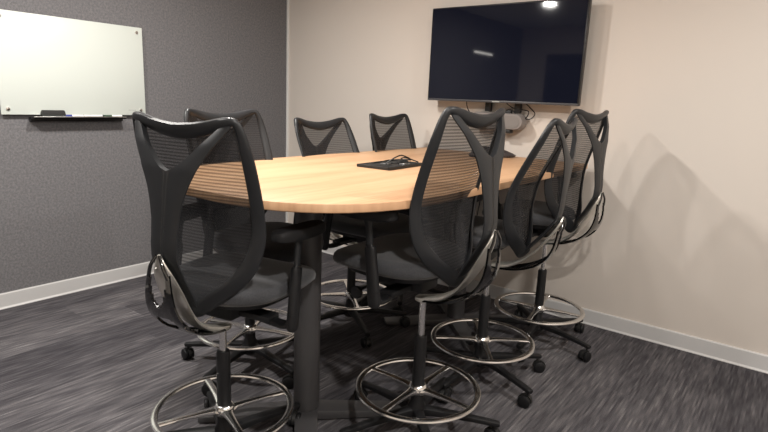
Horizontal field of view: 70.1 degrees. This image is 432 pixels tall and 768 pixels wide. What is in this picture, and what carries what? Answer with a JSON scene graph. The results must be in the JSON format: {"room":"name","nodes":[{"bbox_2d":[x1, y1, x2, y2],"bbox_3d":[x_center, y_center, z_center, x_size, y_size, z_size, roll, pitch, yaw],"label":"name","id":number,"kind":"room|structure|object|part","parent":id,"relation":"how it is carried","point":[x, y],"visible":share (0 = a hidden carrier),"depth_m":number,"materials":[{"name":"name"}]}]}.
{"room":"conference room","nodes":[
{"label":"conference room","id":0,"kind":"room"},
{"bbox_2d":[0,0,286,293],"bbox_3d":[-2.575,-0.662,3.079,0.150,2.600,5.600,11,15,36],"label":"wall","id":1,"kind":"structure","parent":0,"point":[75,202],"depth_m":3.94,"materials":[{"name":"grey paint"}]},
{"bbox_2d":[0,9,145,120],"bbox_3d":[-1.998,-0.947,3.580,0.081,0.648,0.914,11,15,36],"label":"whiteboard","id":2,"kind":"object","parent":1,"relation":"attached to","point":[73,66],"visible":0.98,"depth_m":3.54,"materials":[{"name":"white glass"}]},
{"bbox_2d":[41,110,65,115],"bbox_3d":[-2.107,-0.652,3.491,0.036,0.043,0.136,11,15,36],"label":"eraser","id":3,"kind":"object","parent":2,"relation":"on","point":[43,112],"visible":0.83,"depth_m":3.48,"materials":[{"name":"grey fabric"}]},
{"bbox_2d":[66,115,83,116],"bbox_3d":[-2.031,-0.655,3.586,0.015,0.015,0.122,11,15,36],"label":"marker","id":4,"kind":"object","parent":2,"relation":"on","point":[66,115],"visible":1,"depth_m":3.58,"materials":[{"name":"white plastic"}]},
{"bbox_2d":[29,117,125,120],"bbox_3d":[-2.016,-0.645,3.638,0.079,0.033,0.585,11,15,36],"label":"tray","id":5,"kind":"object","parent":2,"relation":"on","point":[30,118],"depth_m":3.61,"materials":[{"name":"black"}]},
{"bbox_2d":[84,115,102,116],"bbox_3d":[-1.954,-0.673,3.683,0.015,0.015,0.122,11,15,36],"label":"marker","id":6,"kind":"object","parent":2,"relation":"on","point":[84,115],"visible":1,"depth_m":3.68,"materials":[{"name":"white plastic"}]},
{"bbox_2d":[104,115,121,116],"bbox_3d":[-1.872,-0.692,3.788,0.015,0.015,0.122,11,15,36],"label":"marker","id":7,"kind":"object","parent":2,"relation":"on","point":[104,115],"visible":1,"depth_m":3.78,"materials":[{"name":"white plastic"}]},
{"bbox_2d":[0,261,154,309],"bbox_3d":[-2.560,0.573,3.288,0.020,0.100,5.300,11,15,36],"label":"baseboard","id":8,"kind":"structure","parent":1,"relation":"attached to","point":[10,299],"depth_m":3.79,"materials":[{"name":"grey"}]},
{"bbox_2d":[0,252,767,431],"bbox_3d":[-0.474,1.092,1.752,5.600,0.100,5.600,11,15,36],"label":"floor","id":9,"kind":"structure","parent":0,"point":[97,359],"depth_m":2.87,"materials":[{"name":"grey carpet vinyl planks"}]},
{"bbox_2d":[132,111,325,431],"bbox_3d":[-0.573,0.298,2.027,0.681,1.324,0.726,8,13,24],"label":"chair","id":10,"kind":"object","parent":9,"relation":"on","point":[208,224],"visible":0.99,"depth_m":1.83,"materials":[{"name":"black plastic"}]},
{"bbox_3d":[-0.806,0.845,2.114,0.334,0.054,0.050,1,12,-9],"label":"leg","id":11,"kind":"part","parent":10,"relation":"part of","materials":[{"name":"black plastic"}]},
{"bbox_3d":[-0.643,0.011,1.841,0.505,0.693,0.149,8,12,24],"label":"frame","id":12,"kind":"part","parent":10,"relation":"part of","materials":[{"name":"black plastic"}]},
{"bbox_3d":[-0.705,0.809,2.304,0.050,0.054,0.334,-4,13,-26],"label":"leg","id":13,"kind":"part","parent":10,"relation":"part of","materials":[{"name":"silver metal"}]},
{"bbox_3d":[-0.543,0.243,2.130,0.496,0.095,0.500,8,13,24],"label":"seat","id":14,"kind":"part","parent":10,"relation":"part of","materials":[{"name":"grey fabric"}]},
{"bbox_3d":[-0.489,0.826,2.271,0.334,0.054,0.050,-9,17,-44],"label":"leg","id":15,"kind":"part","parent":10,"relation":"part of","materials":[{"name":"black plastic"}]},
{"bbox_3d":[-0.385,0.279,1.975,0.184,0.247,0.076,8,13,24],"label":"armrest","id":16,"kind":"part","parent":10,"relation":"part of","materials":[{"name":"black plastic"}]},
{"bbox_3d":[-0.306,0.142,1.941,0.023,0.143,0.055,6,12,16],"label":"arm post","id":17,"kind":"part","parent":10,"relation":"part of","materials":[{"name":"black plastic"}]},
{"bbox_2d":[181,108,323,395],"bbox_3d":[-0.663,0.142,2.757,0.709,1.318,0.708,11,15,34],"label":"chair","id":18,"kind":"object","parent":9,"relation":"on","point":[254,128],"visible":0.3,"depth_m":2.81,"materials":[{"name":"black plastic"}]},
{"bbox_3d":[-0.890,0.675,2.898,0.334,0.054,0.050,3,12,4],"label":"leg","id":19,"kind":"part","parent":18,"relation":"part of","materials":[{"name":"black plastic"}]},
{"bbox_3d":[-0.776,0.719,2.716,0.050,0.054,0.334,7,13,22],"label":"leg","id":20,"kind":"part","parent":18,"relation":"part of","materials":[{"name":"black plastic"}]},
{"bbox_3d":[-0.785,-0.191,2.784,0.149,0.693,0.505,11,15,34],"label":"frame","id":21,"kind":"part","parent":18,"relation":"part of","materials":[{"name":"black plastic"}]},
{"bbox_3d":[-0.563,0.717,2.767,0.334,0.054,0.050,12,15,39],"label":"leg","id":22,"kind":"part","parent":18,"relation":"part of","materials":[{"name":"black plastic"}]},
{"bbox_3d":[-0.546,0.672,2.981,0.334,0.054,0.050,-5,14,-31],"label":"leg","id":23,"kind":"part","parent":18,"relation":"part of","materials":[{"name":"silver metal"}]},
{"bbox_3d":[-0.577,0.125,2.691,0.500,0.095,0.496,11,15,34],"label":"seat","id":24,"kind":"part","parent":18,"relation":"part of","materials":[{"name":"grey fabric"}]},
{"bbox_2d":[294,117,409,347],"bbox_3d":[-0.177,0.066,3.322,0.743,1.278,0.703,8,13,25],"label":"chair","id":25,"kind":"object","parent":9,"relation":"on","point":[334,136],"visible":0.48,"depth_m":3.29,"materials":[{"name":"black plastic"}]},
{"bbox_3d":[-0.335,-0.261,3.381,0.149,0.693,0.505,2,9,38],"label":"frame","id":26,"kind":"part","parent":25,"relation":"part of","materials":[{"name":"black plastic"}]},
{"bbox_3d":[-0.275,0.061,3.122,0.076,0.247,0.184,11,15,36],"label":"armrest","id":27,"kind":"part","parent":25,"relation":"part of","materials":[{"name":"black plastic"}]},
{"bbox_3d":[-0.366,0.562,3.536,0.334,0.054,0.050,10,14,32],"label":"leg","id":28,"kind":"part","parent":25,"relation":"part of","materials":[{"name":"silver metal"}]},
{"bbox_3d":[-0.357,0.608,3.322,0.334,0.054,0.050,-7,15,-38],"label":"leg","id":29,"kind":"part","parent":25,"relation":"part of","materials":[{"name":"black plastic"}]},
{"bbox_3d":[-0.146,0.629,3.266,0.050,0.054,0.334,-2,13,-20],"label":"leg","id":30,"kind":"part","parent":25,"relation":"part of","materials":[{"name":"black plastic"}]},
{"bbox_3d":[-0.161,0.555,3.613,0.050,0.054,0.334,6,12,15],"label":"leg","id":31,"kind":"part","parent":25,"relation":"part of","materials":[{"name":"silver metal"}]},
{"bbox_3d":[-0.087,0.048,3.243,0.500,0.095,0.496,11,15,36],"label":"seat","id":32,"kind":"part","parent":25,"relation":"part of","materials":[{"name":"grey fabric"}]},
{"bbox_3d":[-0.025,0.596,3.446,0.334,0.054,0.050,2,12,-3],"label":"leg","id":33,"kind":"part","parent":25,"relation":"part of","materials":[{"name":"black plastic"}]},
{"bbox_2d":[198,147,587,431],"bbox_3d":[0.046,0.258,2.988,1.274,1.060,2.385,11,15,36],"label":"conference table","id":34,"kind":"object","parent":9,"relation":"on","point":[310,187],"visible":0.59,"depth_m":2.36,"materials":[{"name":"brown wood"}]},
{"bbox_2d":[357,160,421,170],"bbox_3d":[0.037,-0.270,2.884,0.200,0.015,0.340,10,14,32],"label":"cable tray","id":35,"kind":"object","parent":34,"relation":"on","point":[381,165],"visible":0.73,"depth_m":2.81,"materials":[{"name":"black plastic"}]},
{"bbox_2d":[383,155,417,164],"bbox_3d":[0.061,-0.306,2.900,0.138,0.049,0.240,11,15,36],"label":"cable","id":36,"kind":"object","parent":35,"relation":"on","point":[406,157],"visible":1,"depth_m":2.88,"materials":[{"name":"black plastic"}]},
{"bbox_2d":[504,150,515,157],"bbox_3d":[0.728,-0.431,3.662,0.307,0.064,0.340,5,12,12],"label":"phone","id":37,"kind":"object","parent":34,"relation":"on","point":[506,153],"visible":0.11,"depth_m":3.61,"materials":[{"name":"grey plastic"}]},
{"bbox_2d":[359,113,445,310],"bbox_3d":[0.176,-0.049,3.859,0.729,1.304,0.675,11,15,34],"label":"chair","id":38,"kind":"object","parent":9,"relation":"on","point":[395,132],"visible":0.15,"depth_m":3.84,"materials":[{"name":"black fabric"}]},
{"bbox_3d":[-0.049,0.494,3.921,0.334,0.054,0.050,0,12,-14],"label":"leg","id":39,"kind":"part","parent":38,"relation":"part of","materials":[{"name":"silver metal"}]},
{"bbox_3d":[0.051,-0.370,3.867,0.149,0.693,0.505,11,15,34],"label":"frame","id":40,"kind":"part","parent":38,"relation":"part of","materials":[{"name":"black plastic"}]},
{"bbox_3d":[0.118,0.531,3.783,0.050,0.054,0.334,3,12,4],"label":"leg","id":41,"kind":"part","parent":38,"relation":"part of","materials":[{"name":"black plastic"}]},
{"bbox_3d":[0.259,-0.055,3.773,0.500,0.095,0.496,11,15,34],"label":"seat","id":42,"kind":"part","parent":38,"relation":"part of","materials":[{"name":"grey fabric"}]},
{"bbox_3d":[0.304,0.515,3.896,0.334,0.054,0.050,7,13,22],"label":"leg","id":43,"kind":"part","parent":38,"relation":"part of","materials":[{"name":"black plastic"}]},
{"bbox_2d":[333,106,505,431],"bbox_3d":[0.154,0.248,2.264,0.696,1.384,0.689,11,15,35],"label":"chair","id":44,"kind":"object","parent":9,"relation":"on","point":[465,150],"visible":0.98,"depth_m":2.08,"materials":[{"name":"black fabric"}]},
{"bbox_3d":[-0.071,0.296,2.244,0.051,0.052,0.153,11,15,35],"label":"tension knob","id":45,"kind":"part","parent":44,"relation":"part of","materials":[{"name":"black plastic"}]},
{"bbox_3d":[-0.055,0.073,2.011,0.055,0.143,0.023,14,17,43],"label":"arm post","id":46,"kind":"part","parent":44,"relation":"part of","materials":[{"name":"black plastic"}]},
{"bbox_3d":[-0.026,0.846,2.270,0.334,0.054,0.050,-4,13,-27],"label":"leg","id":47,"kind":"part","parent":44,"relation":"part of","materials":[{"name":"black plastic"}]},
{"bbox_3d":[0.001,0.208,2.079,0.076,0.247,0.184,11,15,35],"label":"armrest","id":48,"kind":"part","parent":44,"relation":"part of","materials":[{"name":"black plastic"}]},
{"bbox_3d":[0.067,0.170,2.290,0.500,0.095,0.496,11,15,35],"label":"seat","id":49,"kind":"part","parent":44,"relation":"part of","materials":[{"name":"grey fabric"}]},
{"bbox_3d":[0.008,0.802,2.482,0.050,0.054,0.334,-9,17,-44],"label":"leg","id":50,"kind":"part","parent":44,"relation":"part of","materials":[{"name":"black plastic"}]},
{"bbox_3d":[0.169,0.874,2.174,0.050,0.054,0.334,0,12,-9],"label":"leg","id":51,"kind":"part","parent":44,"relation":"part of","materials":[{"name":"black plastic"}]},
{"bbox_3d":[0.225,0.804,2.518,0.050,0.054,0.334,8,13,26],"label":"leg","id":52,"kind":"part","parent":44,"relation":"part of","materials":[{"name":"black plastic"}]},
{"bbox_3d":[0.295,-0.061,2.076,0.149,0.693,0.505,11,15,35],"label":"frame","id":53,"kind":"part","parent":44,"relation":"part of","materials":[{"name":"black plastic"}]},
{"bbox_3d":[0.324,0.849,2.327,0.334,0.054,0.050,4,12,8],"label":"leg","id":54,"kind":"part","parent":44,"relation":"part of","materials":[{"name":"black plastic"}]},
{"bbox_2d":[426,118,577,407],"bbox_3d":[0.504,0.182,2.728,0.723,1.350,0.705,9,14,28],"label":"chair","id":55,"kind":"object","parent":9,"relation":"on","point":[515,222],"visible":0.76,"depth_m":2.60,"materials":[{"name":"black plastic"}]},
{"bbox_3d":[0.331,0.722,2.926,0.334,0.054,0.050,7,13,21],"label":"leg","id":56,"kind":"part","parent":55,"relation":"part of","materials":[{"name":"black plastic"}]},
{"bbox_3d":[0.385,0.768,2.719,0.050,0.054,0.334,12,15,38],"label":"leg","id":57,"kind":"part","parent":55,"relation":"part of","materials":[{"name":"black plastic"}]},
{"bbox_3d":[0.516,0.705,3.043,0.050,0.054,0.334,3,12,3],"label":"leg","id":58,"kind":"part","parent":55,"relation":"part of","materials":[{"name":"black plastic"}]},
{"bbox_3d":[0.422,0.084,2.784,0.500,0.095,0.496,9,14,28],"label":"seat","id":59,"kind":"part","parent":55,"relation":"part of","materials":[{"name":"grey fabric"}]},
{"bbox_3d":[0.592,0.056,2.928,0.076,0.247,0.184,9,14,28],"label":"armrest","id":60,"kind":"part","parent":55,"relation":"part of","materials":[{"name":"black plastic"}]},
{"bbox_3d":[0.604,0.780,2.708,0.050,0.054,0.334,-5,14,-32],"label":"leg","id":61,"kind":"part","parent":55,"relation":"part of","materials":[{"name":"black plastic"}]},
{"bbox_3d":[0.684,0.741,2.908,0.334,0.054,0.050,-1,12,-15],"label":"leg","id":62,"kind":"part","parent":55,"relation":"part of","materials":[{"name":"black plastic"}]},
{"bbox_3d":[0.723,-0.125,2.572,0.149,0.693,0.505,19,18,26],"label":"frame","id":63,"kind":"part","parent":55,"relation":"part of","materials":[{"name":"black plastic"}]},
{"bbox_2d":[474,109,608,361],"bbox_3d":[0.949,0.075,3.221,0.735,1.392,0.709,13,16,41],"label":"chair","id":64,"kind":"object","parent":9,"relation":"on","point":[589,126],"visible":0.67,"depth_m":3.08,"materials":[{"name":"black plastic"}]},
{"bbox_3d":[0.752,0.642,3.385,0.334,0.054,0.050,5,12,13],"label":"leg","id":65,"kind":"part","parent":64,"relation":"part of","materials":[{"name":"black plastic"}]},
{"bbox_3d":[0.869,-0.015,3.287,0.500,0.095,0.496,13,16,41],"label":"seat","id":66,"kind":"part","parent":64,"relation":"part of","materials":[{"name":"grey fabric"}]},
{"bbox_3d":[0.919,0.620,3.525,0.050,0.054,0.334,1,12,-5],"label":"leg","id":67,"kind":"part","parent":64,"relation":"part of","materials":[{"name":"black plastic"}]},
{"bbox_3d":[0.836,0.688,3.187,0.050,0.054,0.334,10,14,30],"label":"leg","id":68,"kind":"part","parent":64,"relation":"part of","materials":[{"name":"black plastic"}]},
{"bbox_3d":[1.106,0.651,3.414,0.334,0.054,0.050,-3,13,-22],"label":"leg","id":69,"kind":"part","parent":64,"relation":"part of","materials":[{"name":"black plastic"}]},
{"bbox_3d":[1.054,0.694,3.205,0.050,0.054,0.334,-8,16,-40],"label":"leg","id":70,"kind":"part","parent":64,"relation":"part of","materials":[{"name":"black plastic"}]},
{"bbox_3d":[1.080,-0.243,3.052,0.149,0.693,0.505,13,16,41],"label":"frame","id":71,"kind":"part","parent":64,"relation":"part of","materials":[{"name":"black plastic"}]},
{"bbox_2d":[288,0,767,354],"bbox_3d":[1.244,-0.608,3.599,5.300,2.600,0.150,11,15,36],"label":"wall","id":72,"kind":"structure","parent":0,"point":[680,244],"depth_m":3.30,"materials":[{"name":"beige paint"}]},
{"bbox_2d":[286,0,288,222],"bbox_3d":[-0.895,-1.066,5.080,0.020,2.500,0.016,11,15,36],"label":"trim","id":73,"kind":"structure","parent":72,"relation":"attached to","point":[287,41],"depth_m":5.05,"materials":[{"name":"silver metal"}]},
{"bbox_2d":[474,110,526,132],"bbox_3d":[0.786,-0.654,3.777,0.400,0.150,0.114,11,15,36],"label":"bar","id":74,"kind":"object","parent":72,"relation":"attached to","point":[513,121],"visible":0.48,"depth_m":3.66,"materials":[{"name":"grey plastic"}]},
{"bbox_2d":[504,115,518,127],"bbox_3d":[0.752,-0.649,3.733,0.360,0.080,0.002,11,15,36],"label":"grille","id":75,"kind":"object","parent":74,"relation":"attached to","point":[511,121],"depth_m":3.66,"materials":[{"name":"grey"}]},
{"bbox_2d":[506,103,534,119],"bbox_3d":[0.910,-0.699,3.675,0.216,0.126,0.019,10,14,33],"label":"cable","id":76,"kind":"object","parent":74,"relation":"attached to","point":[506,103],"visible":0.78,"depth_m":3.65,"materials":[{"name":"black plastic"}]},
{"bbox_2d":[428,0,591,112],"bbox_3d":[0.806,-1.053,3.681,1.106,0.696,0.130,11,15,36],"label":"television","id":77,"kind":"object","parent":72,"relation":"attached to","point":[529,52],"visible":1,"depth_m":3.58,"materials":[{"name":"black"}]},
{"bbox_3d":[0.749,-1.027,3.776,0.044,0.601,0.058,11,15,36],"label":"mount rail","id":78,"kind":"part","parent":77,"relation":"part of","materials":[{"name":"black metal"}]},
{"bbox_3d":[0.922,-0.992,3.647,0.044,0.601,0.058,11,15,36],"label":"mount rail","id":79,"kind":"part","parent":77,"relation":"part of","materials":[{"name":"black metal"}]},
{"bbox_2d":[322,243,767,373],"bbox_3d":[1.139,0.626,3.792,5.300,0.100,0.020,11,15,36],"label":"baseboard","id":80,"kind":"structure","parent":72,"relation":"attached to","point":[733,355],"depth_m":3.41,"materials":[{"name":"grey"}]}
]}

